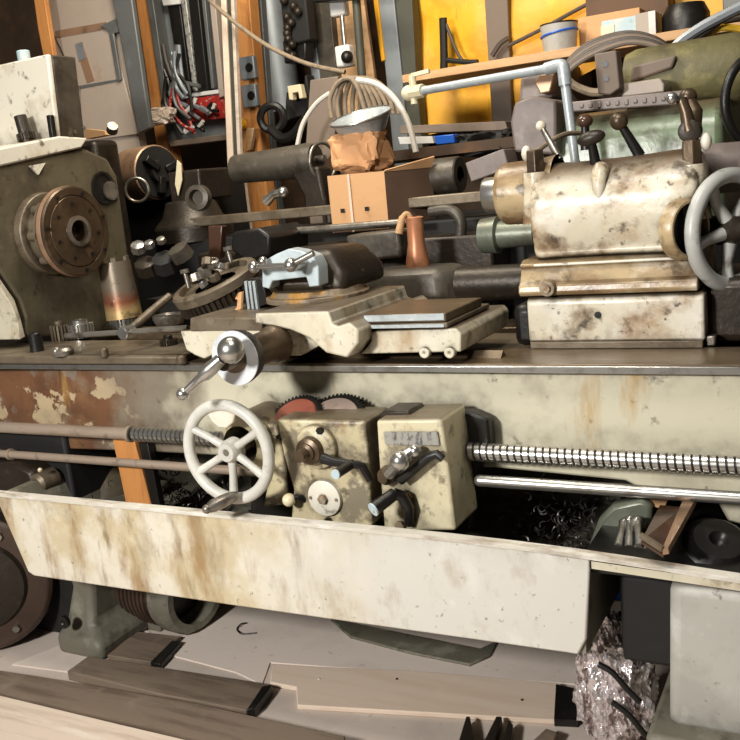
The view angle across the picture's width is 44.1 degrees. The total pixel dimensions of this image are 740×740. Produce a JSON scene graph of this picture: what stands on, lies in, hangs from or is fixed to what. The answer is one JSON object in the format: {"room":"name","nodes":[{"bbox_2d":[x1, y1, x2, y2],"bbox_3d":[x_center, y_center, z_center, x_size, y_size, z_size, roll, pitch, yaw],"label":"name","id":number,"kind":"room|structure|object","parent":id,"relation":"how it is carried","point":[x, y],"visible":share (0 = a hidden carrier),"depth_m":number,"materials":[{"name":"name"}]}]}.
{"room":"metal workshop","nodes":[
{"label":"metal workshop","id":0,"kind":"room"},
{"bbox_2d":[0,0,623,225],"bbox_3d":[0.520,-1.478,4.681,7.400,3.600,0.100,0,13,28],"label":"wall","id":1,"kind":"structure","parent":0,"point":[18,19],"depth_m":5.47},
{"bbox_2d":[485,0,514,121],"bbox_3d":[0.615,-1.538,4.287,0.124,0.736,0.060,0,13,28],"label":"wall post","id":2,"kind":"object","parent":1,"relation":"attached to","point":[498,12],"visible":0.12,"depth_m":4.27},
{"bbox_2d":[419,0,491,134],"bbox_3d":[0.396,-1.585,4.429,0.421,0.829,0.049,0,13,26],"label":"sheet","id":3,"kind":"object","parent":2,"relation":"attached to","point":[466,19],"visible":0.59,"depth_m":4.45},
{"bbox_2d":[507,3,585,47],"bbox_3d":[0.856,-1.568,4.067,0.523,0.176,0.018,0,13,28],"label":"wire","id":4,"kind":"object","parent":2,"relation":"attached to","point":[582,6],"visible":0.75,"depth_m":4.12,"materials":[{"name":"rubber"}]},
{"bbox_2d":[511,0,595,102],"bbox_3d":[0.843,-1.556,4.179,0.505,0.700,0.039,0,13,28],"label":"sheet","id":5,"kind":"object","parent":2,"relation":"attached to","point":[527,16],"visible":0.29,"depth_m":4.21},
{"bbox_2d":[402,22,739,114],"bbox_3d":[1.258,-1.236,3.878,2.135,0.300,0.700,0,13,28],"label":"wall shelf","id":6,"kind":"object","parent":1,"relation":"attached to","point":[443,75],"visible":0.54,"depth_m":3.89,"materials":[{"name":"brown wood"}]},
{"bbox_2d":[439,17,447,68],"bbox_3d":[0.348,-1.528,4.352,0.066,0.283,0.040,0,13,28],"label":"bracket","id":7,"kind":"object","parent":6,"relation":"attached to","point":[442,21],"visible":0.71,"depth_m":4.33,"materials":[{"name":"metal"}]},
{"bbox_2d":[540,20,578,51],"bbox_3d":[0.793,-1.390,3.821,0.160,0.117,0.161,0,13,28],"label":"bucket","id":8,"kind":"object","parent":6,"relation":"on","point":[555,35],"visible":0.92,"depth_m":3.76,"materials":[{"name":"grey plastic"}]},
{"bbox_2d":[578,7,644,45],"bbox_3d":[1.028,-1.435,3.869,0.255,0.138,0.120,0,13,28],"label":"carton","id":9,"kind":"object","parent":6,"relation":"on","point":[589,26],"visible":0.49,"depth_m":3.84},
{"bbox_2d":[586,0,673,16],"bbox_3d":[1.130,-1.522,3.960,0.345,0.250,0.150,0,13,28],"label":"carton","id":10,"kind":"object","parent":6,"relation":"on","point":[593,7],"visible":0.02,"depth_m":3.89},
{"bbox_2d":[601,10,661,34],"bbox_3d":[1.047,-1.365,3.652,0.213,0.086,0.155,0,13,28],"label":"printed box","id":11,"kind":"object","parent":6,"relation":"on","point":[650,22],"visible":0.59,"depth_m":3.58,"materials":[{"name":"white cardboard"}]},
{"bbox_2d":[662,1,709,31],"bbox_3d":[1.232,-1.374,3.564,0.180,0.100,0.180,0,13,28],"label":"tin","id":12,"kind":"object","parent":6,"relation":"on","point":[683,15],"visible":0.72,"depth_m":3.49,"materials":[{"name":"metal"}]},
{"bbox_2d":[723,0,739,8],"bbox_3d":[1.533,-1.519,3.760,0.146,0.333,0.080,0,13,28],"label":"wall post","id":13,"kind":"object","parent":1,"relation":"attached to","point":[726,3],"visible":0.18,"depth_m":3.75,"materials":[{"name":"grey stone"}]},
{"bbox_2d":[621,0,722,57],"bbox_3d":[1.637,-1.625,3.767,1.354,0.472,0.029,0,13,29],"label":"sheet","id":14,"kind":"object","parent":13,"relation":"attached to","point":[714,6],"visible":0.05,"depth_m":3.89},
{"bbox_2d":[0,600,669,739],"bbox_3d":[-0.386,0.820,3.033,7.400,0.030,5.800,0,13,28],"label":"floor","id":15,"kind":"structure","parent":0,"point":[281,707],"depth_m":2.38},
{"bbox_2d":[0,507,54,647],"bbox_3d":[-1.243,0.676,2.918,0.470,0.470,0.192,-8,12,-9],"label":"wheel","id":16,"kind":"object","parent":15,"relation":"on","point":[25,597],"visible":0.59,"depth_m":2.90,"materials":[{"name":"brown paint"}]},
{"bbox_2d":[34,0,56,54],"bbox_3d":[-1.503,-0.744,4.702,0.077,2.573,0.030,0,13,28],"label":"plank","id":17,"kind":"object","parent":15,"relation":"on","point":[43,14],"visible":0.25,"depth_m":4.49,"materials":[{"name":"brown wood"}]},
{"bbox_2d":[0,140,144,345],"bbox_3d":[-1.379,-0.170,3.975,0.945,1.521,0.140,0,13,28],"label":"headstock","id":18,"kind":"object","parent":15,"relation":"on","point":[107,149],"depth_m":3.67,"materials":[{"name":"metal"}]},
{"bbox_2d":[12,630,149,672],"bbox_3d":[-0.899,0.887,2.883,0.394,0.004,0.203,-15,15,-37],"label":"cardboard sheet","id":19,"kind":"object","parent":15,"relation":"on","point":[54,659],"visible":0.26,"depth_m":2.84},
{"bbox_2d":[0,696,183,739],"bbox_3d":[-0.789,0.955,2.258,1.033,0.100,0.233,0,13,28],"label":"wooden plank","id":20,"kind":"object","parent":15,"relation":"on","point":[19,720],"depth_m":2.29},
{"bbox_2d":[49,0,152,153],"bbox_3d":[-1.296,-0.790,4.707,0.686,2.618,0.110,0,13,28],"label":"tall cabinet","id":21,"kind":"object","parent":15,"relation":"on","point":[103,37],"visible":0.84,"depth_m":4.51,"materials":[{"name":"beige paint"}]},
{"bbox_2d":[108,632,180,665],"bbox_3d":[-0.702,0.867,2.839,0.174,0.020,0.159,-1,13,22],"label":"board offcut","id":22,"kind":"object","parent":15,"relation":"on","point":[141,648],"visible":0.79,"depth_m":2.83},
{"bbox_2d":[136,0,182,170],"bbox_3d":[-1.076,-0.897,5.103,0.100,2.624,0.080,0,13,28],"label":"wall post","id":23,"kind":"object","parent":15,"relation":"on","point":[143,15],"visible":0.06,"depth_m":4.92,"materials":[{"name":"orange wood"}]},
{"bbox_2d":[147,0,226,146],"bbox_3d":[-0.956,-1.685,4.785,0.501,0.980,0.178,0,13,28],"label":"electrical panel","id":24,"kind":"object","parent":23,"relation":"attached to","point":[186,34],"visible":0.98,"depth_m":4.78,"materials":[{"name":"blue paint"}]},
{"bbox_2d":[151,106,176,125],"bbox_3d":[-1.098,-1.329,4.786,0.198,0.095,0.125,0,13,28],"label":"wood splinters","id":25,"kind":"object","parent":24,"relation":"attached to","point":[160,115],"visible":0.72,"depth_m":4.73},
{"bbox_2d":[151,641,180,667],"bbox_3d":[-0.620,0.869,2.784,0.038,0.022,0.138,-2,12,18],"label":"bar","id":26,"kind":"object","parent":15,"relation":"on","point":[168,652],"visible":0.8,"depth_m":2.77,"materials":[{"name":"metal"}]},
{"bbox_2d":[116,588,219,634],"bbox_3d":[-0.711,0.705,3.014,0.390,0.267,0.264,2,14,35],"label":"pulley","id":27,"kind":"object","parent":15,"relation":"on","point":[179,615],"visible":0.32,"depth_m":2.90,"materials":[{"name":"brown paint"}]},
{"bbox_2d":[68,657,269,714],"bbox_3d":[-0.592,0.899,2.605,0.647,0.030,0.130,0,13,25],"label":"wooden plank","id":28,"kind":"object","parent":15,"relation":"on","point":[229,694],"visible":0.83,"depth_m":2.58,"materials":[{"name":"wood"}]},
{"bbox_2d":[0,671,344,739],"bbox_3d":[-0.663,0.929,2.446,1.342,0.050,0.161,0,13,26],"label":"wooden plank","id":29,"kind":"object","parent":15,"relation":"on","point":[169,717],"depth_m":2.40,"materials":[{"name":"wood"}]},
{"bbox_2d":[221,0,233,162],"bbox_3d":[-0.605,-0.705,4.457,0.151,2.413,0.025,0,13,28],"label":"batten","id":30,"kind":"object","parent":15,"relation":"on","point":[225,36],"visible":0.1,"depth_m":4.31,"materials":[{"name":"brown wood"}]},
{"bbox_2d":[227,0,236,154],"bbox_3d":[-0.561,-0.694,4.413,0.114,2.401,0.025,0,13,28],"label":"batten","id":31,"kind":"object","parent":15,"relation":"on","point":[228,1],"visible":0.11,"depth_m":4.27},
{"bbox_2d":[231,0,252,228],"bbox_3d":[-0.540,-0.685,4.381,0.107,2.391,0.025,0,13,28],"label":"batten","id":32,"kind":"object","parent":15,"relation":"on","point":[233,2],"visible":0.29,"depth_m":4.25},
{"bbox_2d":[207,0,345,73],"bbox_3d":[-0.434,-1.490,4.027,0.699,0.456,0.019,0,13,28],"label":"rope","id":33,"kind":"object","parent":32,"relation":"hanging from","point":[265,44],"visible":1,"depth_m":4.03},
{"bbox_2d":[237,0,278,227],"bbox_3d":[-0.546,-0.809,4.745,0.161,2.487,0.140,0,13,28],"label":"post","id":34,"kind":"object","parent":15,"relation":"on","point":[252,81],"visible":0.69,"depth_m":4.60,"materials":[{"name":"brown wood"}]},
{"bbox_2d":[239,55,257,80],"bbox_3d":[-0.607,-1.510,4.565,0.090,0.110,0.030,0,13,28],"label":"switch plate","id":35,"kind":"object","parent":34,"relation":"attached to","point":[248,65],"depth_m":4.55,"materials":[{"name":"black metal"}]},
{"bbox_2d":[241,84,259,107],"bbox_3d":[-0.601,-1.379,4.596,0.090,0.110,0.030,0,13,28],"label":"switch plate","id":36,"kind":"object","parent":34,"relation":"attached to","point":[250,93],"depth_m":4.58,"materials":[{"name":"black metal"}]},
{"bbox_2d":[257,101,287,133],"bbox_3d":[-0.486,-1.250,4.527,0.159,0.160,0.040,-3,12,12],"label":"hook","id":37,"kind":"object","parent":34,"relation":"attached to","point":[271,105],"visible":0.94,"depth_m":4.51,"materials":[{"name":"metal"}]},
{"bbox_2d":[266,115,307,142],"bbox_3d":[-0.399,-1.177,4.476,0.248,0.124,0.050,0,13,28],"label":"hose","id":38,"kind":"object","parent":37,"relation":"hanging from","point":[290,136],"visible":0.87,"depth_m":4.47,"materials":[{"name":"rubber"}]},
{"bbox_2d":[247,685,272,716],"bbox_3d":[-0.297,0.896,2.464,0.025,0.032,0.126,-3,12,16],"label":"black offcut","id":39,"kind":"object","parent":15,"relation":"on","point":[265,693],"visible":0.8,"depth_m":2.46,"materials":[{"name":"metal"}]},
{"bbox_2d":[258,0,285,223],"bbox_3d":[-0.482,-0.857,4.890,0.128,2.510,0.050,0,13,28],"label":"channel","id":40,"kind":"object","parent":15,"relation":"on","point":[262,3],"visible":0.06,"depth_m":4.73,"materials":[{"name":"metal"}]},
{"bbox_2d":[266,0,298,114],"bbox_3d":[-0.504,-1.750,4.802,0.211,0.769,0.198,0,13,28],"label":"tube","id":41,"kind":"object","parent":40,"relation":"attached to","point":[283,75],"visible":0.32,"depth_m":4.74,"materials":[{"name":"blue paint"}]},
{"bbox_2d":[146,294,497,326],"bbox_3d":[-0.156,0.231,3.156,1.320,1.020,0.110,0,13,28],"label":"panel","id":42,"kind":"object","parent":15,"relation":"on","point":[170,307],"visible":0.14,"depth_m":3.29,"materials":[{"name":"metal"}]},
{"bbox_2d":[208,225,226,257],"bbox_3d":[-0.527,-0.446,3.167,0.073,0.112,0.030,0,13,28],"label":"bracket","id":43,"kind":"object","parent":42,"relation":"attached to","point":[217,233],"visible":0.87,"depth_m":3.15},
{"bbox_2d":[119,141,527,326],"bbox_3d":[-0.516,-0.143,3.726,2.500,1.594,0.800,0,13,28],"label":"second lathe","id":44,"kind":"object","parent":15,"relation":"on","point":[207,197],"depth_m":3.52,"materials":[{"name":"metal"}]},
{"bbox_2d":[232,222,307,259],"bbox_3d":[-0.344,-0.448,3.173,0.166,0.108,0.250,0,13,28],"label":"block","id":45,"kind":"object","parent":44,"relation":"on","point":[268,241],"visible":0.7,"depth_m":3.08,"materials":[{"name":"black metal"}]},
{"bbox_2d":[295,91,329,144],"bbox_3d":[-0.229,-0.995,3.638,0.193,0.204,0.020,0,13,28],"label":"hose","id":46,"kind":"object","parent":44,"relation":"attached to","point":[323,97],"visible":0.86,"depth_m":3.63,"materials":[{"name":"beige"}]},
{"bbox_2d":[198,231,512,307],"bbox_3d":[-0.082,-0.324,3.227,1.164,0.258,0.170,0,13,28],"label":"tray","id":47,"kind":"object","parent":44,"relation":"on","point":[441,246],"depth_m":2.95,"materials":[{"name":"metal"}]},
{"bbox_2d":[327,156,435,232],"bbox_3d":[0.046,-0.611,3.179,0.323,0.228,0.213,0,13,28],"label":"cardboard box","id":48,"kind":"object","parent":44,"relation":"on","point":[379,195],"visible":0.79,"depth_m":3.12,"materials":[{"name":"brown cardboard"}]},
{"bbox_2d":[327,129,394,173],"bbox_3d":[-0.032,-0.763,3.187,0.210,0.167,0.171,0,13,28],"label":"parcel","id":49,"kind":"object","parent":48,"relation":"in","point":[352,153],"visible":0.88,"depth_m":3.13,"materials":[{"name":"paper"}]},
{"bbox_2d":[329,105,392,135],"bbox_3d":[-0.031,-0.856,3.156,0.229,0.112,0.220,0,13,28],"label":"metal bowl","id":50,"kind":"object","parent":49,"relation":"on","point":[374,118],"visible":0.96,"depth_m":3.12,"materials":[{"name":"metal"}]},
{"bbox_2d":[356,77,418,152],"bbox_3d":[0.063,-0.945,3.376,0.228,0.297,0.022,0,13,28],"label":"hose","id":51,"kind":"object","parent":44,"relation":"attached to","point":[387,91],"visible":1,"depth_m":3.34,"materials":[{"name":"beige"}]},
{"bbox_2d":[428,204,466,236],"bbox_3d":[0.255,-0.436,2.939,0.124,0.196,0.036,0,13,28],"label":"pipe","id":52,"kind":"object","parent":44,"relation":"attached to","point":[451,210],"visible":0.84,"depth_m":2.90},
{"bbox_2d":[429,156,466,194],"bbox_3d":[0.262,-0.683,3.221,0.125,0.128,0.128,0,13,28],"label":"roll","id":53,"kind":"object","parent":44,"relation":"on","point":[447,175],"visible":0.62,"depth_m":3.17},
{"bbox_2d":[306,76,340,223],"bbox_3d":[-0.129,-0.344,4.005,0.214,1.794,0.030,0,13,28],"label":"panel","id":54,"kind":"object","parent":15,"relation":"on","point":[318,129],"visible":0.36,"depth_m":3.84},
{"bbox_2d":[327,75,400,117],"bbox_3d":[-0.026,-1.055,3.524,0.252,0.165,0.139,0,13,28],"label":"rope coil","id":55,"kind":"object","parent":54,"relation":"hanging from","point":[369,92],"visible":0.73,"depth_m":3.51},
{"bbox_2d":[314,2,343,174],"bbox_3d":[-0.134,-0.842,4.770,0.124,2.457,0.060,0,13,28],"label":"wall post","id":56,"kind":"object","parent":15,"relation":"on","point":[326,25],"visible":0.08,"depth_m":4.57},
{"bbox_2d":[280,0,316,121],"bbox_3d":[-0.374,-1.632,4.528,0.232,0.750,0.162,0,13,28],"label":"column","id":57,"kind":"structure","parent":56,"relation":"attached to","point":[299,22],"depth_m":4.47,"materials":[{"name":"metal"}]},
{"bbox_2d":[287,84,306,99],"bbox_3d":[-0.360,-1.371,4.508,0.083,0.070,0.040,0,13,28],"label":"socket","id":58,"kind":"object","parent":57,"relation":"attached to","point":[299,88],"visible":1,"depth_m":4.49,"materials":[{"name":"plastic"}]},
{"bbox_2d":[352,0,365,99],"bbox_3d":[0.015,-0.717,4.454,0.106,2.312,0.040,0,13,28],"label":"pipe","id":59,"kind":"object","parent":15,"relation":"on","point":[356,4],"visible":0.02,"depth_m":4.25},
{"bbox_2d":[312,0,351,2],"bbox_3d":[-0.120,-1.743,4.228,0.327,0.101,0.050,0,13,28],"label":"bar","id":60,"kind":"object","parent":59,"relation":"attached to","point":[315,1],"visible":1,"depth_m":4.26,"materials":[{"name":"black metal"}]},
{"bbox_2d":[329,1,354,67],"bbox_3d":[-0.133,-1.616,4.345,0.104,0.332,0.099,0,13,28],"label":"hanging rod","id":61,"kind":"object","parent":60,"relation":"hanging from","point":[345,56],"visible":1,"depth_m":4.34,"materials":[{"name":"metal"}]},
{"bbox_2d":[336,0,383,170],"bbox_3d":[-0.007,-0.845,4.741,0.227,2.450,0.030,0,13,28],"label":"plank","id":62,"kind":"object","parent":15,"relation":"on","point":[349,23],"visible":0.13,"depth_m":4.55,"materials":[{"name":"brown wood"}]},
{"bbox_2d":[0,50,739,739],"bbox_3d":[-0.194,-0.103,2.554,3.220,1.922,0.948,0,13,28],"label":"metal lathe","id":63,"kind":"object","parent":15,"relation":"on","point":[651,423],"depth_m":2.23,"materials":[{"name":"paint"}]},
{"bbox_2d":[28,332,43,352],"bbox_3d":[-1.036,-0.087,2.831,0.042,0.058,0.042,0,13,28],"label":"bush","id":64,"kind":"object","parent":63,"relation":"on","point":[35,340],"visible":1,"depth_m":2.81,"materials":[{"name":"black metal"}]},
{"bbox_2d":[49,320,68,341],"bbox_3d":[-1.028,-0.131,3.026,0.062,0.064,0.062,0,13,28],"label":"gear","id":65,"kind":"object","parent":63,"relation":"on","point":[57,331],"visible":0.94,"depth_m":3.00,"materials":[{"name":"metal"}]},
{"bbox_2d":[68,318,93,339],"bbox_3d":[-0.965,-0.140,3.045,0.086,0.060,0.086,0,13,28],"label":"gear","id":66,"kind":"object","parent":63,"relation":"on","point":[77,325],"visible":0.8,"depth_m":3.02,"materials":[{"name":"metal"}]},
{"bbox_2d":[101,466,123,499],"bbox_3d":[-0.907,0.355,3.076,0.340,0.160,0.340,0,13,28],"label":"housing","id":67,"kind":"object","parent":63,"relation":"on","point":[116,489],"visible":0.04,"depth_m":2.95,"materials":[{"name":"grey paint"}]},
{"bbox_2d":[52,293,189,356],"bbox_3d":[-0.689,-0.135,2.664,0.497,0.148,0.204,-1,13,23],"label":"wrench","id":68,"kind":"object","parent":63,"relation":"on","point":[129,331],"visible":1,"depth_m":2.64,"materials":[{"name":"grey metal"}]},
{"bbox_2d":[109,316,138,328],"bbox_3d":[-0.861,-0.170,3.212,0.108,0.030,0.108,0,13,28],"label":"gear","id":69,"kind":"object","parent":63,"relation":"on","point":[116,324],"visible":0.44,"depth_m":3.17,"materials":[{"name":"metal"}]},
{"bbox_2d":[98,255,141,320],"bbox_3d":[-0.874,-0.286,3.189,0.128,0.216,0.125,0,13,28],"label":"castellated sleeve","id":70,"kind":"object","parent":69,"relation":"on","point":[121,300],"visible":0.91,"depth_m":3.15,"materials":[{"name":"metal"}]},
{"bbox_2d":[113,439,164,504],"bbox_3d":[-0.675,0.338,2.689,0.146,0.302,0.023,0,13,28],"label":"plank","id":71,"kind":"object","parent":63,"relation":"on","point":[140,485],"visible":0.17,"depth_m":2.67,"materials":[{"name":"orange wood"}]},
{"bbox_2d":[134,255,155,278],"bbox_3d":[-0.752,-0.346,3.068,0.079,0.076,0.083,0,13,28],"label":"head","id":72,"kind":"object","parent":63,"relation":"on","point":[144,267],"visible":0.88,"depth_m":3.04},
{"bbox_2d":[152,250,179,276],"bbox_3d":[-0.678,-0.354,3.027,0.089,0.085,0.093,0,13,28],"label":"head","id":73,"kind":"object","parent":63,"relation":"on","point":[164,266],"visible":0.86,"depth_m":3.00},
{"bbox_2d":[152,311,183,325],"bbox_3d":[-0.691,-0.176,3.143,0.112,0.036,0.112,0,13,28],"label":"dished collar","id":74,"kind":"object","parent":63,"relation":"on","point":[170,318],"visible":0.92,"depth_m":3.10,"materials":[{"name":"grey metal"}]},
{"bbox_2d":[88,455,250,512],"bbox_3d":[-0.595,0.370,2.796,0.521,0.208,0.400,-9,12,-12],"label":"metal swarf","id":75,"kind":"object","parent":63,"relation":"on","point":[193,494],"visible":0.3,"depth_m":2.81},
{"bbox_2d":[168,241,193,265],"bbox_3d":[-0.617,-0.382,2.986,0.080,0.075,0.083,0,13,28],"label":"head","id":76,"kind":"object","parent":63,"relation":"on","point":[181,252],"visible":1,"depth_m":2.96},
{"bbox_2d":[172,257,261,319],"bbox_3d":[-0.455,-0.245,2.723,0.275,0.155,0.274,0,13,28],"label":"gear","id":77,"kind":"object","parent":63,"relation":"on","point":[194,301],"visible":0.83,"depth_m":2.62,"materials":[{"name":"metal"}]},
{"bbox_2d":[7,453,629,653],"bbox_3d":[0.035,0.369,2.491,2.150,0.267,0.745,0,13,28],"label":"tray","id":78,"kind":"object","parent":63,"relation":"on","point":[485,593],"depth_m":2.21,"materials":[{"name":"metal"}]},
{"bbox_2d":[176,242,508,529],"bbox_3d":[-0.093,0.046,2.333,0.873,0.713,0.759,0,13,28],"label":"carriage","id":79,"kind":"object","parent":63,"relation":"on","point":[337,458],"visible":0.98,"depth_m":2.17,"materials":[{"name":"beige paint"}]},
{"bbox_2d":[244,276,272,308],"bbox_3d":[-0.305,-0.212,2.536,0.077,0.092,0.070,0,13,28],"label":"holder","id":80,"kind":"object","parent":79,"relation":"on","point":[256,295],"visible":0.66,"depth_m":2.51,"materials":[{"name":"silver metal"}]},
{"bbox_2d":[363,263,462,298],"bbox_3d":[0.150,-0.225,2.805,0.357,0.187,0.183,0,13,28],"label":"dusty casting","id":81,"kind":"object","parent":63,"relation":"on","point":[433,281],"visible":0.31,"depth_m":2.71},
{"bbox_2d":[395,211,429,267],"bbox_3d":[0.131,-0.400,2.779,0.088,0.169,0.078,0,13,28],"label":"can","id":82,"kind":"object","parent":81,"relation":"on","point":[417,255],"visible":1,"depth_m":2.76,"materials":[{"name":"orange metal"}]},
{"bbox_2d":[401,59,579,161],"bbox_3d":[0.357,-0.523,2.651,0.661,0.748,0.134,4,15,40],"label":"pipe","id":83,"kind":"object","parent":63,"relation":"on","point":[412,92],"visible":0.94,"depth_m":2.50,"materials":[{"name":"grey metal"}]},
{"bbox_2d":[401,69,429,104],"bbox_3d":[0.138,-0.865,2.797,0.047,0.096,0.103,-17,16,-42],"label":"tap","id":84,"kind":"object","parent":83,"relation":"on","point":[412,92],"depth_m":2.78,"materials":[{"name":"beige plastic"}]},
{"bbox_2d":[453,264,530,300],"bbox_3d":[0.357,-0.248,2.583,0.220,0.100,0.100,0,13,28],"label":"roller","id":85,"kind":"object","parent":63,"relation":"on","point":[486,282],"visible":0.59,"depth_m":2.55,"materials":[{"name":"metal"}]},
{"bbox_2d":[475,473,616,548],"bbox_3d":[0.497,0.354,2.247,0.502,0.228,0.398,-3,12,15],"label":"metal swarf","id":86,"kind":"object","parent":63,"relation":"on","point":[558,527],"visible":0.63,"depth_m":2.29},
{"bbox_2d":[480,88,739,348],"bbox_3d":[0.622,-0.359,2.174,0.711,0.566,0.404,0,13,28],"label":"tailstock","id":87,"kind":"object","parent":63,"relation":"on","point":[625,258],"visible":1,"depth_m":2.08,"materials":[{"name":"beige metal"}]},
{"bbox_2d":[589,497,654,544],"bbox_3d":[0.570,0.348,2.070,0.148,0.140,0.050,0,13,28],"label":"casting","id":88,"kind":"object","parent":63,"relation":"on","point":[644,508],"visible":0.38,"depth_m":2.03,"materials":[{"name":"grey paint"}]},
{"bbox_2d":[625,514,633,545],"bbox_3d":[0.558,0.354,1.961,0.029,0.062,0.096,-1,12,21],"label":"spanner","id":89,"kind":"object","parent":63,"relation":"on","point":[629,527],"visible":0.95,"depth_m":1.96,"materials":[{"name":"metal"}]},
{"bbox_2d":[633,515,646,547],"bbox_3d":[0.576,0.351,1.950,0.029,0.055,0.099,-3,12,14],"label":"spanner","id":90,"kind":"object","parent":63,"relation":"on","point":[637,520],"visible":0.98,"depth_m":1.96,"materials":[{"name":"metal"}]},
{"bbox_2d":[586,483,739,581],"bbox_3d":[0.831,0.328,2.060,0.541,0.015,0.715,0,13,28],"label":"tray","id":91,"kind":"object","parent":63,"relation":"on","point":[604,540],"depth_m":1.94,"materials":[{"name":"beige metal"}]},
{"bbox_2d":[639,501,696,557],"bbox_3d":[0.601,0.321,1.848,0.079,0.051,0.251,0,13,28],"label":"channel","id":92,"kind":"object","parent":63,"relation":"on","point":[668,522],"visible":0.98,"depth_m":1.83,"materials":[{"name":"wood"}]},
{"bbox_2d":[681,518,739,564],"bbox_3d":[0.709,0.362,1.863,0.134,0.099,0.130,0,13,28],"label":"wheel","id":93,"kind":"object","parent":63,"relation":"on","point":[715,541],"visible":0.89,"depth_m":1.85,"materials":[{"name":"metal"}]},
{"bbox_2d":[173,604,577,684],"bbox_3d":[-0.015,0.841,2.655,1.273,0.004,0.425,0,13,28],"label":"cardboard sheet","id":94,"kind":"object","parent":15,"relation":"on","point":[280,637],"visible":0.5,"depth_m":2.72,"materials":[{"name":"cardboard"}]},
{"bbox_2d":[331,619,497,665],"bbox_3d":[0.098,0.809,2.733,0.563,0.012,0.147,0,13,28],"label":"sheet","id":95,"kind":"object","parent":94,"relation":"on","point":[397,641],"visible":0.88,"depth_m":2.68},
{"bbox_2d":[373,0,409,166],"bbox_3d":[0.181,-0.814,4.636,0.119,2.393,0.070,0,13,28],"label":"wall post","id":96,"kind":"object","parent":15,"relation":"on","point":[388,8],"depth_m":4.46,"materials":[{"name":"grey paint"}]},
{"bbox_2d":[396,0,428,148],"bbox_3d":[0.274,-0.815,4.626,0.120,2.381,0.080,0,13,28],"label":"wall post","id":97,"kind":"object","parent":15,"relation":"on","point":[407,10],"visible":0.14,"depth_m":4.44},
{"bbox_2d":[270,665,561,723],"bbox_3d":[0.090,0.867,2.455,0.830,0.014,0.196,-3,12,16],"label":"wooden board","id":98,"kind":"object","parent":15,"relation":"on","point":[373,691],"visible":0.9,"depth_m":2.43,"materials":[{"name":"wood"}]},
{"bbox_2d":[324,136,513,221],"bbox_3d":[0.609,-0.256,4.020,1.400,1.466,0.700,0,13,28],"label":"bench","id":99,"kind":"object","parent":15,"relation":"on","point":[448,150],"visible":0.07,"depth_m":3.62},
{"bbox_2d":[398,136,435,143],"bbox_3d":[0.205,-0.946,3.754,0.158,0.041,0.080,0,13,28],"label":"paper packet","id":100,"kind":"object","parent":99,"relation":"on","point":[419,139],"visible":0.71,"depth_m":3.71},
{"bbox_2d":[435,134,459,144],"bbox_3d":[0.312,-0.931,3.688,0.087,0.037,0.060,0,13,28],"label":"case","id":101,"kind":"object","parent":99,"relation":"on","point":[451,138],"visible":0.88,"depth_m":3.66,"materials":[{"name":"blue plastic"}]},
{"bbox_2d":[400,121,511,133],"bbox_3d":[0.392,-1.042,3.931,0.488,0.072,0.200,0,13,28],"label":"strip","id":102,"kind":"object","parent":99,"relation":"on","point":[497,125],"visible":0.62,"depth_m":3.83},
{"bbox_2d":[456,128,513,156],"bbox_3d":[0.458,-0.898,3.634,0.248,0.105,0.193,0,13,28],"label":"metal bar","id":103,"kind":"object","parent":99,"relation":"on","point":[483,135],"visible":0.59,"depth_m":3.57,"materials":[{"name":"metal"}]},
{"bbox_2d":[459,717,473,739],"bbox_3d":[0.236,0.893,2.211,0.048,0.030,0.145,-4,12,9],"label":"angle offcut","id":104,"kind":"object","parent":15,"relation":"on","point":[466,734],"visible":1,"depth_m":2.21,"materials":[{"name":"metal"}]},
{"bbox_2d":[485,717,502,739],"bbox_3d":[0.299,0.890,2.198,0.031,0.030,0.152,-1,13,25],"label":"angle offcut","id":105,"kind":"object","parent":15,"relation":"on","point":[494,733],"visible":1,"depth_m":2.21,"materials":[{"name":"metal"}]},
{"bbox_2d":[554,684,578,726],"bbox_3d":[0.501,0.849,2.315,0.062,0.020,0.158,-3,12,14],"label":"block","id":106,"kind":"object","parent":15,"relation":"on","point":[565,712],"visible":0.79,"depth_m":2.28,"materials":[{"name":"metal"}]},
{"bbox_2d":[572,608,658,739],"bbox_3d":[0.565,0.708,2.113,0.187,0.364,0.198,-14,14,-35],"label":"plastic bag","id":107,"kind":"object","parent":15,"relation":"on","point":[595,689],"visible":0.73,"depth_m":2.06,"materials":[{"name":"plastic"}]},
{"bbox_2d":[597,661,641,703],"bbox_3d":[0.548,0.688,2.007,0.095,0.087,0.014,0,13,28],"label":"strap","id":108,"kind":"object","parent":107,"relation":"on","point":[608,669],"visible":1,"depth_m":2.00,"materials":[{"name":"rubber"}]},
{"bbox_2d":[610,699,647,737],"bbox_3d":[0.573,0.770,2.016,0.080,0.079,0.014,0,13,28],"label":"strap","id":109,"kind":"object","parent":107,"relation":"on","point":[615,704],"visible":0.99,"depth_m":2.01,"materials":[{"name":"rubber"}]},
{"bbox_2d":[511,30,739,269],"bbox_3d":[0.905,-0.164,2.771,0.776,1.730,0.547,0,13,28],"label":"machine","id":110,"kind":"object","parent":15,"relation":"on","point":[710,66],"depth_m":2.56,"materials":[{"name":"metal"}]},
{"bbox_2d":[466,148,517,181],"bbox_3d":[0.372,-0.621,2.768,0.136,0.086,0.100,0,13,28],"label":"bracket","id":111,"kind":"object","parent":110,"relation":"attached to","point":[486,166],"visible":0.69,"depth_m":2.73,"materials":[{"name":"metal"}]},
{"bbox_2d":[476,216,533,253],"bbox_3d":[0.401,-0.392,2.638,0.160,0.108,0.108,0,13,28],"label":"shaft","id":112,"kind":"object","parent":110,"relation":"attached to","point":[493,235],"visible":0.77,"depth_m":2.61,"materials":[{"name":"grey paint"}]},
{"bbox_2d":[672,1,739,42],"bbox_3d":[1.039,-1.018,2.768,0.272,0.164,0.128,0,13,28],"label":"cable bundle","id":113,"kind":"object","parent":110,"relation":"attached to","point":[721,20],"visible":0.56,"depth_m":2.73,"materials":[{"name":"blue paint"}]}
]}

